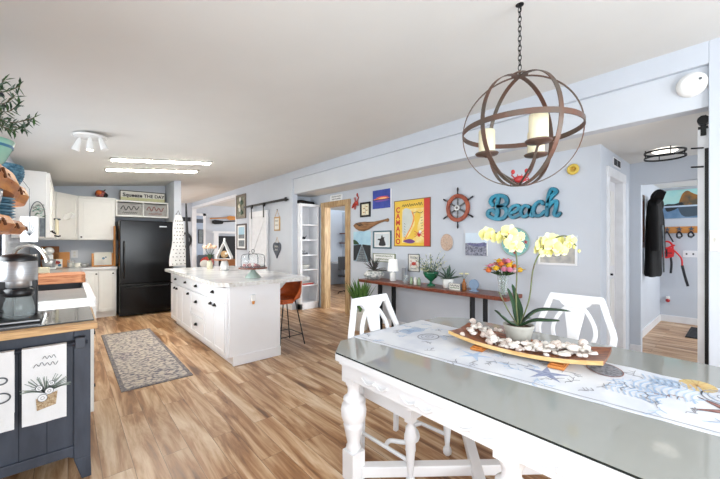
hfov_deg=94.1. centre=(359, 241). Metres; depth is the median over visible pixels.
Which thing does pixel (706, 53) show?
wall
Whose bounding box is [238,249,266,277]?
cake stand
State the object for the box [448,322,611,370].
serving tray
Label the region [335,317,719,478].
dining table
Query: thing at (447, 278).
potted succulent
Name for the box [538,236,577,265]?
picture frame
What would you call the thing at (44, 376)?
print
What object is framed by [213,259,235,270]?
pedestal stand
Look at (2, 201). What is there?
plate
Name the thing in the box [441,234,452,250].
disc
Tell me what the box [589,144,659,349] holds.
wall
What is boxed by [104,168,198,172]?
strip light
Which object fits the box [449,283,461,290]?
box sign
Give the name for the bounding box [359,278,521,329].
console table
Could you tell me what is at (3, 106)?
plant
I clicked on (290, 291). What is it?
bar stool
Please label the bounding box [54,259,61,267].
cookbook
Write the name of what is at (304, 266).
bowl
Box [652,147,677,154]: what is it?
diffuser
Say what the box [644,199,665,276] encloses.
coat
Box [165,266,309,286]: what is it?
island countertop
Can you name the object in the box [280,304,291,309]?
baseboard
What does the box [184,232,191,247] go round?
wreath
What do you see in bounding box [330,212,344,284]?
wall
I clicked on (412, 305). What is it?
wall
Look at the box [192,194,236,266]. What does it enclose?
trim
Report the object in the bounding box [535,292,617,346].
dining chair
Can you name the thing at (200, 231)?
picture frame
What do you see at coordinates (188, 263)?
board
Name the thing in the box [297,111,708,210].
ceiling
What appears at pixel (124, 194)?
sign
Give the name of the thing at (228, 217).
paddle
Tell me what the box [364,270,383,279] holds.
bowl
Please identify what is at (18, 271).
coffee maker
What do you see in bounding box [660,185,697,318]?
wall
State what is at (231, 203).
ceiling
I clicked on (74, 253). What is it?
wall outlet
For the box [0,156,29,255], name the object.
wall
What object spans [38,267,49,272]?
canister
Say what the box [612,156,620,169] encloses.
air vent
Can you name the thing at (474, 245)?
print
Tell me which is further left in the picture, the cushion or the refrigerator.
the refrigerator
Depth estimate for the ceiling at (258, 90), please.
2.28 m
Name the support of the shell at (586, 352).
on the serving tray
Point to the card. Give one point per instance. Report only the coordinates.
(31, 235)
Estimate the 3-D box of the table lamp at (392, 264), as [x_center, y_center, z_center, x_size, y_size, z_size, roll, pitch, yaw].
[0.512,0.435,5.196,0.170,0.330,0.170,0,0,-41]
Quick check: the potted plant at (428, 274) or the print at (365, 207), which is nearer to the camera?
the potted plant at (428, 274)
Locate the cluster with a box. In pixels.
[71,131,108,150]
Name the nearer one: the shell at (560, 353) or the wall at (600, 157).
the shell at (560, 353)
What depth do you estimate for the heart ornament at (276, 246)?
7.18 m
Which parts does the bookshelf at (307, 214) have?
shelf, shelf, shelf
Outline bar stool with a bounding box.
[280,281,304,345]
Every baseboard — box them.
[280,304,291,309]
[383,318,405,325]
[642,314,697,337]
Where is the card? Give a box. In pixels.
[20,180,37,241]
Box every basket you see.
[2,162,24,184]
[5,281,31,287]
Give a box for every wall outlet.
[71,250,77,257]
[683,251,696,256]
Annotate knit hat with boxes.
[650,189,665,203]
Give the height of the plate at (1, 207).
0.017 m
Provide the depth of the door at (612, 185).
3.83 m
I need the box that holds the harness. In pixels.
[665,231,688,285]
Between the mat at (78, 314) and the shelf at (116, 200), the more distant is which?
the shelf at (116, 200)
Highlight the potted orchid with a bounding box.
[478,225,580,344]
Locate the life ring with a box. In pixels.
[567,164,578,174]
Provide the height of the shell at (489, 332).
0.039 m
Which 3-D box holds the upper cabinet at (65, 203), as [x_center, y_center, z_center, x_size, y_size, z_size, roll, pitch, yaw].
[-5.257,-0.432,5.758,0.622,0.795,0.790,0,0,-41]
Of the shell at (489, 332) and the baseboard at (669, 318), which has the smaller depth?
the shell at (489, 332)
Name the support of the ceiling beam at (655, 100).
attached to the wall at (706, 53)
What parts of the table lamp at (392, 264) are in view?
lamp shade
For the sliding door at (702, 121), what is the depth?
2.49 m
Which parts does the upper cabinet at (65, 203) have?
cabinet door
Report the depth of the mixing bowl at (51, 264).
5.47 m
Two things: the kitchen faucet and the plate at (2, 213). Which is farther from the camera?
the kitchen faucet
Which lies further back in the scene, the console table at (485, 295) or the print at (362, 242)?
the print at (362, 242)
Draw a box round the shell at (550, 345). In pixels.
[547,343,555,347]
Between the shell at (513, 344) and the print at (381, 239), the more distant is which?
the print at (381, 239)
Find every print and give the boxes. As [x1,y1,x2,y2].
[0,377,10,403]
[19,354,70,410]
[237,196,243,216]
[237,225,244,247]
[331,194,340,200]
[353,231,371,261]
[362,204,368,214]
[373,188,391,208]
[374,232,389,246]
[465,233,487,255]
[663,188,697,218]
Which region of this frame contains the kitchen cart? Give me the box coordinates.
[0,307,97,478]
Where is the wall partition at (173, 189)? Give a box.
[165,181,180,267]
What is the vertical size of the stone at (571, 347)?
0.037 m
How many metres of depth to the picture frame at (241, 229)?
8.68 m
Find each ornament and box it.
[273,238,280,257]
[352,193,358,209]
[510,168,529,184]
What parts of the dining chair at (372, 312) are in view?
leg, crest rail, seat, seat rail, leg, leg, leg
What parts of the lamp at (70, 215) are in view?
post, lamp shade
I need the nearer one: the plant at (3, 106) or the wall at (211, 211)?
the plant at (3, 106)
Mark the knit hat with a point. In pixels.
(658, 195)
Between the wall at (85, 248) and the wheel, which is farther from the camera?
the wall at (85, 248)
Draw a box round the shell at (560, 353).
[556,351,569,355]
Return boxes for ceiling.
[0,0,719,202]
[213,199,234,206]
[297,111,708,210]
[653,180,697,188]
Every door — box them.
[196,213,205,266]
[244,197,288,270]
[610,181,614,326]
[691,115,708,364]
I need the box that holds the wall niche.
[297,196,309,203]
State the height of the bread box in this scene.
0.259 m
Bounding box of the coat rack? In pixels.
[665,226,697,232]
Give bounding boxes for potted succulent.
[433,265,463,287]
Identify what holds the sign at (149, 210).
in the shelf at (116, 200)
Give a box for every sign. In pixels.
[117,202,141,215]
[120,190,164,202]
[144,204,165,216]
[274,209,279,230]
[330,194,342,201]
[373,253,395,261]
[408,254,419,271]
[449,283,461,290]
[486,187,561,220]
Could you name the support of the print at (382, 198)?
attached to the wall at (412, 305)
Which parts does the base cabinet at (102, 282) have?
cabinet door, cabinet door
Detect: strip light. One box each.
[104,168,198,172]
[109,157,212,164]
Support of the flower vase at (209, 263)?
on the island countertop
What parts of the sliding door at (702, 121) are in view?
door panel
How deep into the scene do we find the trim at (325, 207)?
6.88 m
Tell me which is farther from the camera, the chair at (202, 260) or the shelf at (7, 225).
the chair at (202, 260)
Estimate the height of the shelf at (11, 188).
0.100 m
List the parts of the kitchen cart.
rail, rail, leg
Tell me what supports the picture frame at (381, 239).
attached to the wall at (412, 305)
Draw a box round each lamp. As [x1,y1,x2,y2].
[54,212,74,236]
[388,259,397,280]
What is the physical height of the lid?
0.093 m
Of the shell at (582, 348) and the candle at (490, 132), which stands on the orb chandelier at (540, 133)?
the candle at (490, 132)
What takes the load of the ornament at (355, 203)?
attached to the wall at (412, 305)
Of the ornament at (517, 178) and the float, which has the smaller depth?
the ornament at (517, 178)
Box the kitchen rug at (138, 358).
[101,328,192,392]
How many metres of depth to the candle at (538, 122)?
1.54 m
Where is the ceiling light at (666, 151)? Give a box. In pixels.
[644,145,686,161]
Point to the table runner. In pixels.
(692, 404)
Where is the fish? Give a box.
[353,218,388,230]
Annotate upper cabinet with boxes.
[11,170,55,238]
[38,191,77,239]
[77,196,114,239]
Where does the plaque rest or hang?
attached to the upper cabinet at (40, 184)
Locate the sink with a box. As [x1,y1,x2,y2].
[38,279,95,316]
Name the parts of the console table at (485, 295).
leg, leg, leg, leg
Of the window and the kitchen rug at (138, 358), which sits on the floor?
the kitchen rug at (138, 358)
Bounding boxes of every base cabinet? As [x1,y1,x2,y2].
[38,302,94,411]
[82,269,115,317]
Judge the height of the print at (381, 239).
0.256 m
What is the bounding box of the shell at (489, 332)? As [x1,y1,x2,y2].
[486,330,493,336]
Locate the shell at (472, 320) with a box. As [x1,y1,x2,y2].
[469,318,475,323]
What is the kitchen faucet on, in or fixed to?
on the sink
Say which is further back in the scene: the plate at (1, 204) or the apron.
the apron
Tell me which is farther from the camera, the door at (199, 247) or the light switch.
the door at (199, 247)
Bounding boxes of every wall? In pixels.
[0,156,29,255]
[30,186,164,266]
[181,203,234,267]
[192,37,719,366]
[310,146,588,341]
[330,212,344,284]
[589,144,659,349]
[630,155,697,351]
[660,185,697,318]
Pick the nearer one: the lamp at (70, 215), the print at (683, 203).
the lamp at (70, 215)
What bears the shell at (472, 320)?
on the shell
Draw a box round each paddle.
[210,216,234,219]
[212,220,234,223]
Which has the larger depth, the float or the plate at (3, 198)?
the float
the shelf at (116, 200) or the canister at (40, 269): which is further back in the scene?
the shelf at (116, 200)
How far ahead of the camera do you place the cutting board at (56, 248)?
5.98 m
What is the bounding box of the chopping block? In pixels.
[38,272,85,284]
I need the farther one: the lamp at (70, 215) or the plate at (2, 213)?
the lamp at (70, 215)
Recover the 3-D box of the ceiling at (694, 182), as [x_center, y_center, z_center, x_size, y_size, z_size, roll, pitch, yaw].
[5.158,-0.980,4.165,2.450,0.100,2.600,0,0,-41]
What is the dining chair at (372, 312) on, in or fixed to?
on the floor
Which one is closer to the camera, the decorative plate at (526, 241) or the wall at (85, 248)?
the decorative plate at (526, 241)
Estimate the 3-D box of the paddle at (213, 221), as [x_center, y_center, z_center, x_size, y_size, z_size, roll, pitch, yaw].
[-5.193,-0.759,12.918,0.988,0.185,0.044,0,0,-41]
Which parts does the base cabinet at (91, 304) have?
cabinet door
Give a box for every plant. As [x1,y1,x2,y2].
[0,74,40,138]
[344,278,373,330]
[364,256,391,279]
[415,251,448,285]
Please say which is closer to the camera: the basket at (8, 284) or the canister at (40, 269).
the basket at (8, 284)
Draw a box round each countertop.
[50,268,81,272]
[56,266,116,269]
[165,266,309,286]
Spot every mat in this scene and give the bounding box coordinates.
[0,306,93,330]
[685,327,697,338]
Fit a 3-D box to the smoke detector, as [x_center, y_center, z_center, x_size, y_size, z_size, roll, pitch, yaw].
[2.407,-1.145,2.430,0.046,0.176,0.176,0,0,-41]
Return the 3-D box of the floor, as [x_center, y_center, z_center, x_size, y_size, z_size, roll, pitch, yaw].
[-0.458,1.420,6.765,10.200,0.100,16.200,0,0,-41]
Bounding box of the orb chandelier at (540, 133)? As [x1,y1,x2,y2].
[462,2,585,186]
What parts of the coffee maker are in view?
lid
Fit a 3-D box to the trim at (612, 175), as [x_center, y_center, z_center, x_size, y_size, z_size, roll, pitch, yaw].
[2.820,0.290,3.765,0.800,2.160,0.130,0,0,-41]
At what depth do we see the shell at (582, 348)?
1.60 m
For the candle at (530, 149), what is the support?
on the orb chandelier at (540, 133)
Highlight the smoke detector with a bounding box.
[676,72,708,97]
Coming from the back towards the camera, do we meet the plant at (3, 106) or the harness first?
the harness
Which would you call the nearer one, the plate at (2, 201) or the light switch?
the plate at (2, 201)
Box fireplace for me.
[212,231,234,265]
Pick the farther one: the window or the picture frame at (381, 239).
the picture frame at (381, 239)
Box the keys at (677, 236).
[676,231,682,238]
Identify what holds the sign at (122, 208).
in the shelf at (116, 200)
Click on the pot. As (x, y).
(446, 282)
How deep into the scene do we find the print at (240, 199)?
8.67 m
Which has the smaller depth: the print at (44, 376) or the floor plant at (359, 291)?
the print at (44, 376)
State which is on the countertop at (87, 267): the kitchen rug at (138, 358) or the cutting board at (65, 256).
the cutting board at (65, 256)
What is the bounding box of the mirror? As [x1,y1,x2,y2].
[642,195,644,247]
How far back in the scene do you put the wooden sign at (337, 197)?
6.59 m
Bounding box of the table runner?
[353,320,719,435]
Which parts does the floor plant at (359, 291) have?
pot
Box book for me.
[302,282,313,284]
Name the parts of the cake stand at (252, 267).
plate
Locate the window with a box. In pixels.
[0,234,5,254]
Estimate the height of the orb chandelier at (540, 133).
0.942 m
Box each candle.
[479,128,494,151]
[527,132,544,152]
[529,113,548,138]
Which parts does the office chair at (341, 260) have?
backrest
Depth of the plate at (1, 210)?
1.78 m
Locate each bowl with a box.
[0,137,14,164]
[0,188,2,202]
[41,259,55,267]
[302,264,308,268]
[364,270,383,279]
[423,271,438,285]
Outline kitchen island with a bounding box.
[165,266,309,366]
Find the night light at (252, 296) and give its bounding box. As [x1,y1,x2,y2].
[250,294,255,303]
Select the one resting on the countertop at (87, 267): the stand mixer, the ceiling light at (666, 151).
the stand mixer
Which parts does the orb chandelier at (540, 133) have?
drip plate, arm, chain, arm, arm, drip plate, drip plate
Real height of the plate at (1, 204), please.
0.017 m
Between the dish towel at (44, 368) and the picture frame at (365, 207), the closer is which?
the dish towel at (44, 368)
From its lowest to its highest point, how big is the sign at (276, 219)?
0.467 m
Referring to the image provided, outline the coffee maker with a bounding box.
[0,253,43,325]
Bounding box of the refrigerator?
[115,220,172,316]
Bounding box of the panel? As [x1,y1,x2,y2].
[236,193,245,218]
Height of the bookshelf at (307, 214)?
2.150 m
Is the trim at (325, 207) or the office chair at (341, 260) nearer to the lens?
the trim at (325, 207)
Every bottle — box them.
[459,273,468,289]
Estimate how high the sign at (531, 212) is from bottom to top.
0.343 m
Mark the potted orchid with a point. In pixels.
(519, 329)
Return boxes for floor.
[2,284,697,478]
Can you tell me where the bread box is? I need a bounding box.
[91,252,112,266]
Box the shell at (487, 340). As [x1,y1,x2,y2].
[485,338,492,344]
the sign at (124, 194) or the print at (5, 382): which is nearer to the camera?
the print at (5, 382)
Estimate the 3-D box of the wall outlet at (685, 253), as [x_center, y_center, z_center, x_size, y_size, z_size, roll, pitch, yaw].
[5.485,0.200,5.569,0.010,0.110,0.170,0,0,-41]
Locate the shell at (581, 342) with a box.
[578,339,587,345]
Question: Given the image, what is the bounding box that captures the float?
[469,279,478,291]
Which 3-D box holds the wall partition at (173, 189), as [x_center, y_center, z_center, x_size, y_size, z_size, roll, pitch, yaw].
[-3.917,0.060,6.986,0.125,2.620,0.920,0,0,-41]
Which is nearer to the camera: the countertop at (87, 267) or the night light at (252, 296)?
the night light at (252, 296)
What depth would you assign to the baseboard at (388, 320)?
5.49 m
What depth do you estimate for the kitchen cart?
1.88 m
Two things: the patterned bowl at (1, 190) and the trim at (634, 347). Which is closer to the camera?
the patterned bowl at (1, 190)
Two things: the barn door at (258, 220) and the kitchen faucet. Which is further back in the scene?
the barn door at (258, 220)
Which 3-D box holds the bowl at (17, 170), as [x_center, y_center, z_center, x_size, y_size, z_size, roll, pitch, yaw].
[-2.172,-0.406,2.020,0.215,0.131,0.215,0,0,-41]
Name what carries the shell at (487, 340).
on the serving tray
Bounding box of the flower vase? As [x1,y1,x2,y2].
[483,258,525,294]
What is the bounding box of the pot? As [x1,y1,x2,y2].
[442,279,453,287]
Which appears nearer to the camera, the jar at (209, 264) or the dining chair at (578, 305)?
the dining chair at (578, 305)
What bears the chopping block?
on the sink
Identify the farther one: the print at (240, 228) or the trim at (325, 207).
the print at (240, 228)
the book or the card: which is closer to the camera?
the card
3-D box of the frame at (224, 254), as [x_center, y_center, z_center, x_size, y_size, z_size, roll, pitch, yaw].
[-2.127,0.103,5.256,0.238,0.330,0.100,0,0,0]
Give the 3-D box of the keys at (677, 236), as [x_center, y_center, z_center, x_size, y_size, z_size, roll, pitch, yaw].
[5.343,-0.118,5.605,0.036,0.130,0.087,0,0,-41]
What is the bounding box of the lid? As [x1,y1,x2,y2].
[297,200,314,203]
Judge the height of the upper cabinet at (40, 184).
0.790 m
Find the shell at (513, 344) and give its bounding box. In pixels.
[508,341,518,346]
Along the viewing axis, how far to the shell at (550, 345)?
1.70 m
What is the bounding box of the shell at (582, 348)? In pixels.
[579,347,592,351]
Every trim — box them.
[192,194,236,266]
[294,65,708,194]
[321,199,350,314]
[606,166,625,348]
[630,344,640,351]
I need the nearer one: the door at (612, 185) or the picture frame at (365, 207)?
the door at (612, 185)
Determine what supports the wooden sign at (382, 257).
attached to the wall at (412, 305)
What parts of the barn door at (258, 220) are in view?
door rail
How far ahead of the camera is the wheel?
4.52 m
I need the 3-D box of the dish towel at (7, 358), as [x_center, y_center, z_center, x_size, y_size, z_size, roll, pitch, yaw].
[-1.856,0.759,1.652,0.212,0.402,0.038,0,0,-41]
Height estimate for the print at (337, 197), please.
0.102 m
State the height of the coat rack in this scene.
0.116 m
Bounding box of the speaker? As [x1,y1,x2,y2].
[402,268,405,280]
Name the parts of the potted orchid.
flower, flower, flower, flower stem, flower stem, flower, flower, flower, pot, flower, flower, flower, flower stem, flower, flower, flower, flower, flower, flower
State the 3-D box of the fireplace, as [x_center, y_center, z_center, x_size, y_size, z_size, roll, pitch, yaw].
[-5.054,0.481,12.998,1.267,1.779,0.159,0,0,-41]
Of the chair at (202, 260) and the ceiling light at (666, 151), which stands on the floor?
the chair at (202, 260)
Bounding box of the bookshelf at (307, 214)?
[297,203,319,309]
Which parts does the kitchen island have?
cabinet door, drawer, cabinet door, drawer, cabinet door, drawer, drawer, drawer, drawer, cabinet door, drawer, cabinet door, panel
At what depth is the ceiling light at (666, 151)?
3.48 m
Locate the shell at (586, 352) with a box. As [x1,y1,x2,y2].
[584,351,597,354]
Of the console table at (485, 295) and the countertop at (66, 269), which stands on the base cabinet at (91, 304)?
the countertop at (66, 269)
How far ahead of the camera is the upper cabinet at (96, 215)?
6.17 m
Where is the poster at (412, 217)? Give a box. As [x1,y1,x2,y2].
[394,197,430,246]
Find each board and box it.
[41,246,58,266]
[53,252,69,266]
[113,226,115,265]
[185,203,190,267]
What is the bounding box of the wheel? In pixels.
[443,187,473,228]
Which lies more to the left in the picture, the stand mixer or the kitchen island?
the stand mixer
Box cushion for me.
[200,257,213,266]
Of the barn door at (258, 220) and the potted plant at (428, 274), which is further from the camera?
the barn door at (258, 220)
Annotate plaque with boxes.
[30,201,45,237]
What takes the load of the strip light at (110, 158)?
attached to the ceiling at (258, 90)
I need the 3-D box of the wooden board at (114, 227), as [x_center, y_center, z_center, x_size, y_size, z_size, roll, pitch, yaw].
[-4.641,0.074,6.329,0.024,0.750,0.200,0,0,-41]
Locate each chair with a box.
[197,255,213,266]
[338,256,344,293]
[348,293,451,478]
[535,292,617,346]
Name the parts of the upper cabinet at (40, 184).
cabinet door, cabinet door, cabinet door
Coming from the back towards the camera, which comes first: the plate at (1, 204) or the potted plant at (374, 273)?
the potted plant at (374, 273)
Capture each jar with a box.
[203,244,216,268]
[207,260,212,268]
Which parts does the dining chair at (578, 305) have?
crest rail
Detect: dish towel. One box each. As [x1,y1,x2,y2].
[0,350,14,432]
[19,342,70,427]
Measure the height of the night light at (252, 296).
0.110 m
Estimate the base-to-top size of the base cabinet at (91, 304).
0.900 m
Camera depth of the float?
4.05 m
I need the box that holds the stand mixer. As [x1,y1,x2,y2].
[41,247,55,268]
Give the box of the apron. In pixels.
[169,211,185,265]
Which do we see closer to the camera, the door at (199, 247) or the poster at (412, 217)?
the poster at (412, 217)
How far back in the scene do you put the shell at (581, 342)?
1.69 m
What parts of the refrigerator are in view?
handle, freezer drawer, door, handle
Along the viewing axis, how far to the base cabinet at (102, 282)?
6.06 m
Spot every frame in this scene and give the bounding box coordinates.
[198,229,202,243]
[216,238,232,258]
[236,223,246,249]
[360,201,370,216]
[373,230,391,248]
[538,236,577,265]
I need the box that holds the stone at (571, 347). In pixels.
[566,344,579,351]
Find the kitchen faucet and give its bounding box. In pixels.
[12,244,49,261]
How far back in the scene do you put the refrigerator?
6.26 m
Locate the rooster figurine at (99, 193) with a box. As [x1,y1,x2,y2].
[95,190,107,197]
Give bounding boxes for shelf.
[0,164,28,206]
[0,214,27,233]
[115,199,167,218]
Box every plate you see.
[0,203,15,206]
[0,206,15,209]
[0,209,15,212]
[0,212,15,215]
[1,197,15,200]
[1,200,15,203]
[501,227,529,256]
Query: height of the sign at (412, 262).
0.270 m
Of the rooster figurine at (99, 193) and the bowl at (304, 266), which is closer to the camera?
the rooster figurine at (99, 193)
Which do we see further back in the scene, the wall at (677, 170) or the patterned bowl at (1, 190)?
the wall at (677, 170)
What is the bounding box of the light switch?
[710,230,719,250]
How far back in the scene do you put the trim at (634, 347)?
4.14 m
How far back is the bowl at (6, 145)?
1.64 m

